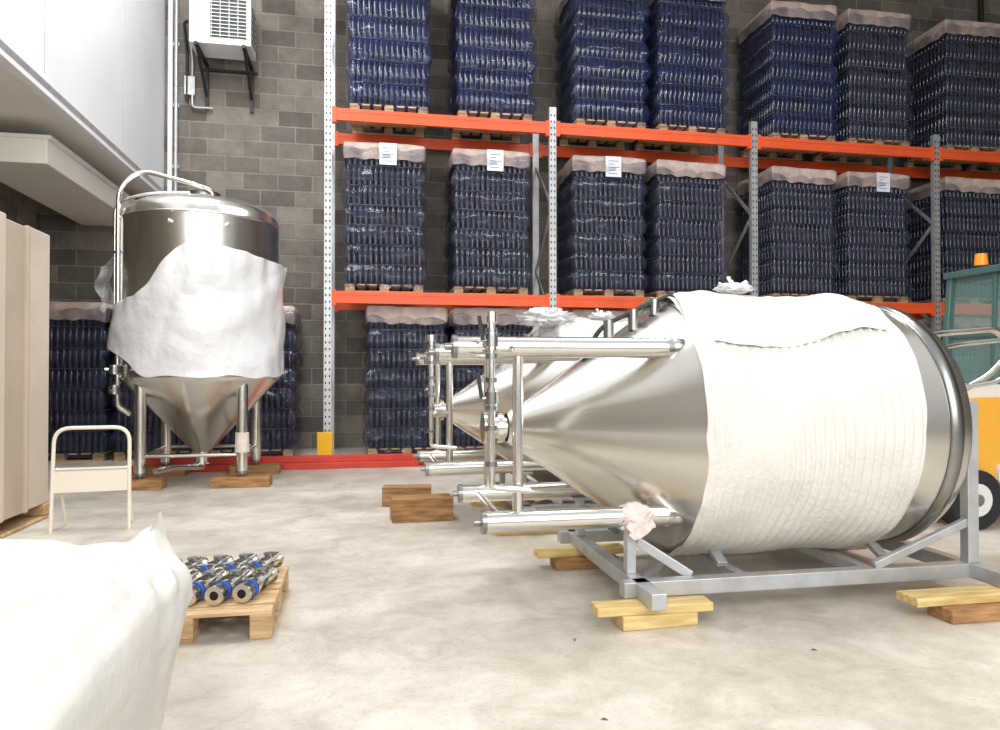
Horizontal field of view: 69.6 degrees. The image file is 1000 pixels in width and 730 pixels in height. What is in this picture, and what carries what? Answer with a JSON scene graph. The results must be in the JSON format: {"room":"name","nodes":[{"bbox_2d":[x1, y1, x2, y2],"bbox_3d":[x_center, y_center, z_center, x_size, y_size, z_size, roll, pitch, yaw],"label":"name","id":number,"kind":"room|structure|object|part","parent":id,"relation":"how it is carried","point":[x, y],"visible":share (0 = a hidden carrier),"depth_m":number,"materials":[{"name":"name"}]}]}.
{"room":"brewery warehouse","nodes":[
{"label":"brewery warehouse","id":0,"kind":"room"},
{"bbox_2d":[0,182,40,230],"bbox_3d":[-5.900,-3.203,3.751,0.200,9.000,15.500,0,-1,-11],"label":"wall","id":1,"kind":"structure","parent":0,"point":[19,208],"depth_m":10.67,"materials":[{"name":"concrete"}]},
{"bbox_2d":[0,0,164,196],"bbox_3d":[-5.257,-5.201,5.929,1.850,4.910,11.490,0,-1,-11],"label":"panel","id":2,"kind":"object","parent":1,"relation":"attached to","point":[87,75],"visible":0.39,"depth_m":8.73,"materials":[{"name":"metal"}]},
{"bbox_2d":[2,447,999,729],"bbox_3d":[3.904,1.421,5.665,20.200,0.200,15.700,0,-1,-11],"label":"floor","id":3,"kind":"structure","parent":0,"point":[382,624],"depth_m":3.43,"materials":[{"name":"concrete"}]},
{"bbox_2d":[0,211,49,538],"bbox_3d":[-4.166,0.070,4.376,1.255,2.470,3.760,0,-1,-11],"label":"cabinet","id":4,"kind":"object","parent":3,"relation":"on","point":[24,250],"visible":0.9,"depth_m":5.78,"materials":[{"name":"beige wood"}]},
{"bbox_2d":[48,301,117,461],"bbox_3d":[-6.348,0.240,10.748,1.330,2.289,1.246,0,-1,-10],"label":"wooden pallet","id":5,"kind":"object","parent":3,"relation":"on","point":[79,395],"visible":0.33,"depth_m":10.29,"materials":[{"name":"brown wood"}]},
{"bbox_2d":[48,425,133,533],"bbox_3d":[-3.302,0.909,5.877,0.590,0.840,0.336,0,-1,-17],"label":"step stool","id":6,"kind":"object","parent":3,"relation":"on","point":[107,478],"visible":1,"depth_m":5.76,"materials":[{"name":"beige metal"}]},
{"bbox_2d":[0,511,192,729],"bbox_3d":[-1.569,0.860,1.386,1.561,0.806,1.866,0,-1,-11],"label":"plastic-wrapped object","id":7,"kind":"object","parent":3,"relation":"on","point":[90,635],"visible":1,"depth_m":1.70,"materials":[{"name":"white plastic"}]},
{"bbox_2d":[112,309,212,460],"bbox_3d":[-5.070,0.242,10.990,1.326,2.292,1.238,0,-1,-12],"label":"wooden pallet","id":8,"kind":"object","parent":3,"relation":"on","point":[153,432],"visible":0.12,"depth_m":10.43,"materials":[{"name":"brown wood"}]},
{"bbox_2d":[102,170,286,490],"bbox_3d":[-3.547,-0.416,8.438,1.989,3.537,1.821,0,-1,-11],"label":"tank","id":9,"kind":"object","parent":3,"relation":"on","point":[196,333],"visible":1,"depth_m":7.80,"materials":[{"name":"silver metal"}]},
{"bbox_2d":[179,566,288,643],"bbox_3d":[-1.548,1.229,3.721,0.800,0.135,0.800,0,-1,-11],"label":"wooden pallet","id":10,"kind":"object","parent":3,"relation":"on","point":[264,609],"visible":0.3,"depth_m":3.42,"materials":[{"name":"brown wood"}]},
{"bbox_2d":[179,551,283,605],"bbox_3d":[-1.539,1.105,3.757,0.746,0.107,0.686,0,-1,-11],"label":"fittings","id":11,"kind":"object","parent":10,"relation":"on","point":[223,577],"visible":0.61,"depth_m":3.69,"materials":[{"name":"silver metal"}]},
{"bbox_2d":[210,306,300,455],"bbox_3d":[-3.794,0.246,11.236,1.330,2.289,1.246,0,-1,-12],"label":"wooden pallet","id":12,"kind":"object","parent":3,"relation":"on","point":[279,430],"visible":0.42,"depth_m":10.82,"materials":[{"name":"brown wood"}]},
{"bbox_2d":[131,453,423,473],"bbox_3d":[-2.826,1.284,9.489,3.810,0.170,0.230,0,-1,-11],"label":"beams","id":13,"kind":"structure","parent":3,"relation":"on","point":[294,462],"depth_m":9.48,"materials":[{"name":"red metal"}]},
{"bbox_2d":[317,432,332,454],"bbox_3d":[-2.559,1.181,10.518,0.220,0.400,0.090,0,-1,-11],"label":"protector","id":14,"kind":"object","parent":3,"relation":"on","point":[324,439],"visible":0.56,"depth_m":10.48,"materials":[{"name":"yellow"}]},
{"bbox_2d":[365,305,447,453],"bbox_3d":[-1.529,0.248,11.533,1.326,2.292,1.238,0,-1,-12],"label":"wooden pallet","id":15,"kind":"object","parent":3,"relation":"on","point":[398,401],"visible":0.73,"depth_m":11.01,"materials":[{"name":"brown wood"}]},
{"bbox_2d":[382,484,430,506],"bbox_3d":[-0.890,1.246,6.891,0.460,0.180,0.200,0,-1,-5],"label":"support","id":16,"kind":"object","parent":3,"relation":"on","point":[394,489],"visible":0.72,"depth_m":6.79,"materials":[{"name":"brown wood"}]},
{"bbox_2d":[390,493,453,522],"bbox_3d":[-0.674,1.227,6.189,0.520,0.200,0.220,0,-1,-14],"label":"support","id":17,"kind":"object","parent":3,"relation":"on","point":[439,506],"visible":0.99,"depth_m":6.09,"materials":[{"name":"brown wood"}]},
{"bbox_2d":[444,308,528,448],"bbox_3d":[-0.233,0.253,11.782,1.330,2.289,1.246,0,-1,-12],"label":"wooden pallet","id":18,"kind":"object","parent":3,"relation":"on","point":[460,321],"visible":0.16,"depth_m":11.23,"materials":[{"name":"brown wood"}]},
{"bbox_2d":[470,500,534,506],"bbox_3d":[0.022,1.282,6.911,0.600,0.110,0.160,0,-1,-11],"label":"support","id":19,"kind":"object","parent":3,"relation":"on","point":[495,503],"visible":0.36,"depth_m":6.82,"materials":[{"name":"beige wood"}]},
{"bbox_2d":[495,530,556,535],"bbox_3d":[0.257,1.266,5.684,0.600,0.110,0.160,0,-1,-11],"label":"support","id":20,"kind":"object","parent":3,"relation":"on","point":[551,531],"visible":0.14,"depth_m":5.59,"materials":[{"name":"beige wood"}]},
{"bbox_2d":[412,307,627,509],"bbox_3d":[1.155,0.358,6.545,3.824,1.715,1.613,0,-1,-11],"label":"tank","id":21,"kind":"object","parent":20,"relation":"on","point":[463,409],"visible":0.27,"depth_m":6.05,"materials":[{"name":"silver metal"}]},
{"bbox_3d":[0.690,0.391,6.490,2.890,1.506,1.506,0,-1,-11],"label":"tank","id":22,"kind":"part","parent":21,"relation":"part of","materials":[{"name":"silver metal"}]},
{"bbox_3d":[1.060,0.723,6.495,2.120,0.984,1.560,0,-1,-11],"label":"cradle frame","id":23,"kind":"part","parent":21,"relation":"part of","materials":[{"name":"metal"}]},
{"bbox_2d":[533,543,623,570],"bbox_3d":[0.526,1.251,4.699,0.605,0.115,0.185,0,-1,-11],"label":"support","id":24,"kind":"object","parent":3,"relation":"on","point":[561,557],"visible":0.75,"depth_m":4.62,"materials":[{"name":"beige wood"}]},
{"bbox_2d":[567,309,627,321],"bbox_3d":[1.654,0.256,12.140,1.326,2.292,1.238,0,-1,-11],"label":"wooden pallet","id":25,"kind":"object","parent":3,"relation":"on","point":[584,313],"visible":0.03,"depth_m":11.54,"materials":[{"name":"brown wood"}]},
{"bbox_2d":[591,595,712,630],"bbox_3d":[0.754,1.238,3.610,0.602,0.115,0.179,0,-1,-11],"label":"support","id":26,"kind":"object","parent":3,"relation":"on","point":[627,614],"visible":0.94,"depth_m":3.54,"materials":[{"name":"beige wood"}]},
{"bbox_2d":[429,277,999,610],"bbox_3d":[1.587,0.333,4.439,3.964,1.712,1.613,0,-1,-11],"label":"tank","id":27,"kind":"object","parent":26,"relation":"on","point":[710,425],"visible":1,"depth_m":3.84,"materials":[{"name":"silver metal"}]},
{"bbox_3d":[1.561,0.697,4.402,2.120,0.984,1.560,0,-1,-11],"label":"cradle frame","id":28,"kind":"part","parent":27,"relation":"part of","materials":[{"name":"metal"}]},
{"bbox_2d":[323,0,999,450],"bbox_3d":[4.146,-3.043,12.568,14.040,8.900,1.300,0,-1,-11],"label":"rack","id":29,"kind":"object","parent":3,"relation":"on","point":[334,300],"visible":0.73,"depth_m":11.87,"materials":[{"name":"metal"}]},
{"bbox_2d":[343,141,424,291],"bbox_3d":[-1.845,-2.241,11.489,1.342,2.289,1.257,0,-1,-10],"label":"wooden pallet","id":30,"kind":"object","parent":29,"relation":"on","point":[383,235],"visible":0.98,"depth_m":10.98,"materials":[{"name":"brown wood"}]},
{"bbox_2d":[350,0,427,137],"bbox_3d":[-1.776,-5.105,11.533,1.330,2.568,1.239,0,-1,-9],"label":"wooden pallet","id":31,"kind":"object","parent":29,"relation":"on","point":[388,67],"visible":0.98,"depth_m":11.04,"materials":[{"name":"brown wood"}]},
{"bbox_2d":[445,148,529,294],"bbox_3d":[-0.228,-2.237,11.818,1.342,2.289,1.257,0,-1,-10],"label":"wooden pallet","id":32,"kind":"object","parent":29,"relation":"on","point":[487,218],"visible":1,"depth_m":11.32,"materials":[{"name":"brown wood"}]},
{"bbox_2d":[449,0,531,143],"bbox_3d":[-0.155,-5.101,11.842,1.330,2.568,1.239,0,-1,-10],"label":"wooden pallet","id":33,"kind":"object","parent":29,"relation":"on","point":[491,60],"visible":0.95,"depth_m":11.35,"materials":[{"name":"brown wood"}]},
{"bbox_2d":[556,155,645,296],"bbox_3d":[1.681,-2.233,12.162,1.342,2.289,1.257,0,-1,-9],"label":"wooden pallet","id":34,"kind":"object","parent":29,"relation":"on","point":[601,223],"visible":0.98,"depth_m":11.67,"materials":[{"name":"brown wood"}]},
{"bbox_2d":[557,0,645,149],"bbox_3d":[1.711,-5.097,12.198,1.330,2.568,1.239,0,-1,-10],"label":"wooden pallet","id":35,"kind":"object","parent":29,"relation":"on","point":[602,70],"visible":0.94,"depth_m":11.72,"materials":[{"name":"brown wood"}]},
{"bbox_2d":[634,0,725,154],"bbox_3d":[3.086,-5.094,12.461,1.330,2.568,1.239,0,-1,-12],"label":"wooden pallet","id":36,"kind":"object","parent":29,"relation":"on","point":[683,85],"visible":0.87,"depth_m":11.98,"materials":[{"name":"brown wood"}]},
{"bbox_2d":[640,159,725,296],"bbox_3d":[3.049,-2.231,12.437,1.326,2.292,1.238,0,-1,-12],"label":"wooden pallet","id":37,"kind":"object","parent":29,"relation":"on","point":[681,237],"visible":0.84,"depth_m":11.95,"materials":[{"name":"brown wood"}]},
{"bbox_2d":[736,166,836,296],"bbox_3d":[5.076,-2.226,12.803,1.326,2.292,1.238,0,-1,-12],"label":"wooden pallet","id":38,"kind":"object","parent":29,"relation":"on","point":[795,220],"visible":0.87,"depth_m":12.32,"materials":[{"name":"brown wood"}]},
{"bbox_2d":[738,0,836,160],"bbox_3d":[5.109,-5.009,12.845,1.330,2.408,1.239,0,-1,-10],"label":"wooden pallet","id":39,"kind":"object","parent":29,"relation":"on","point":[788,53],"visible":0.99,"depth_m":12.37,"materials":[{"name":"brown wood"}]},
{"bbox_2d":[812,8,911,164],"bbox_3d":[6.539,-5.003,13.120,1.330,2.404,1.246,0,-1,-10],"label":"wooden pallet","id":40,"kind":"object","parent":29,"relation":"on","point":[869,49],"visible":0.81,"depth_m":12.63,"materials":[{"name":"brown wood"}]},
{"bbox_2d":[828,171,909,302],"bbox_3d":[6.511,-2.221,13.103,1.342,2.289,1.257,0,-1,-11],"label":"wooden pallet","id":41,"kind":"object","parent":29,"relation":"on","point":[868,261],"visible":0.75,"depth_m":12.60,"materials":[{"name":"brown wood"}]},
{"bbox_2d":[904,19,999,170],"bbox_3d":[8.464,-4.999,13.487,1.330,2.404,1.246,0,-1,-9],"label":"wooden pallet","id":42,"kind":"object","parent":29,"relation":"on","point":[953,73],"visible":0.92,"depth_m":13.02,"materials":[{"name":"brown wood"}]},
{"bbox_2d":[904,176,999,303],"bbox_3d":[8.435,-2.218,13.444,1.326,2.292,1.238,0,-1,-10],"label":"wooden pallet","id":43,"kind":"object","parent":29,"relation":"on","point":[969,207],"visible":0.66,"depth_m":12.98,"materials":[{"name":"brown wood"}]},
{"bbox_2d":[966,63,999,172],"bbox_3d":[9.839,-4.995,13.749,1.330,2.404,1.246,0,-1,-12],"label":"wooden pallet","id":44,"kind":"object","parent":29,"relation":"on","point":[992,167],"visible":0.04,"depth_m":14.10,"materials":[{"name":"brown wood"}]},
{"bbox_2d":[828,545,866,549],"bbox_3d":[2.368,1.260,5.181,0.500,0.110,0.160,0,-1,-11],"label":"support","id":45,"kind":"object","parent":3,"relation":"on","point":[864,546],"visible":0.11,"depth_m":5.13,"materials":[{"name":"brown wood"}]},
{"bbox_2d":[917,316,943,339],"bbox_3d":[8.431,0.272,13.433,1.326,2.292,1.238,0,-1,-11],"label":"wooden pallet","id":46,"kind":"object","parent":3,"relation":"on","point":[924,321],"visible":0.02,"depth_m":13.18,"materials":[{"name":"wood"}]},
{"bbox_2d":[896,585,999,623],"bbox_3d":[2.421,1.239,3.730,0.660,0.115,0.220,0,-1,-11],"label":"support","id":47,"kind":"object","parent":3,"relation":"on","point":[980,603],"visible":1,"depth_m":3.67,"materials":[{"name":"beige wood"}]},
{"bbox_2d":[941,253,999,529],"bbox_3d":[5.421,0.144,6.698,4.080,2.380,1.250,0,-1,-11],"label":"forklift","id":48,"kind":"object","parent":3,"relation":"on","point":[972,298],"visible":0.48,"depth_m":6.59,"materials":[{"name":"orange paint"}]},
{"bbox_2d":[41,0,999,448],"bbox_3d":[2.452,-3.084,13.335,20.200,9.000,0.200,0,-1,-11],"label":"wall","id":49,"kind":"structure","parent":0,"point":[270,158],"depth_m":12.17,"materials":[{"name":"concrete"}]},
{"bbox_2d":[0,132,134,225],"bbox_3d":[-5.874,-2.413,9.798,0.960,0.330,3.590,0,-1,-11],"label":"duct","id":50,"kind":"object","parent":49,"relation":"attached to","point":[40,167],"visible":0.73,"depth_m":8.99,"materials":[{"name":"white metal"}]},
{"bbox_2d":[167,0,179,190],"bbox_3d":[-5.315,-3.094,11.690,0.175,8.980,0.100,0,-1,-11],"label":"conduit pipe","id":51,"kind":"object","parent":49,"relation":"attached to","point":[171,44],"visible":0.49,"depth_m":11.67,"materials":[{"name":"metal"}]},
{"bbox_2d":[183,0,257,112],"bbox_3d":[-4.503,-5.022,11.467,1.148,1.670,0.890,0,-1,-11],"label":"air conditioner unit","id":52,"kind":"object","parent":49,"relation":"attached to","point":[221,29],"visible":1,"depth_m":11.16,"materials":[{"name":"white plastic"}]},
{"bbox_2d":[978,0,984,170],"bbox_3d":[9.507,-5.659,14.540,1.700,3.780,0.120,0,-1,-11],"label":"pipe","id":53,"kind":"object","parent":49,"relation":"attached to","point":[980,2],"visible":0.02,"depth_m":14.55,"materials":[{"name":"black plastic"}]}
]}

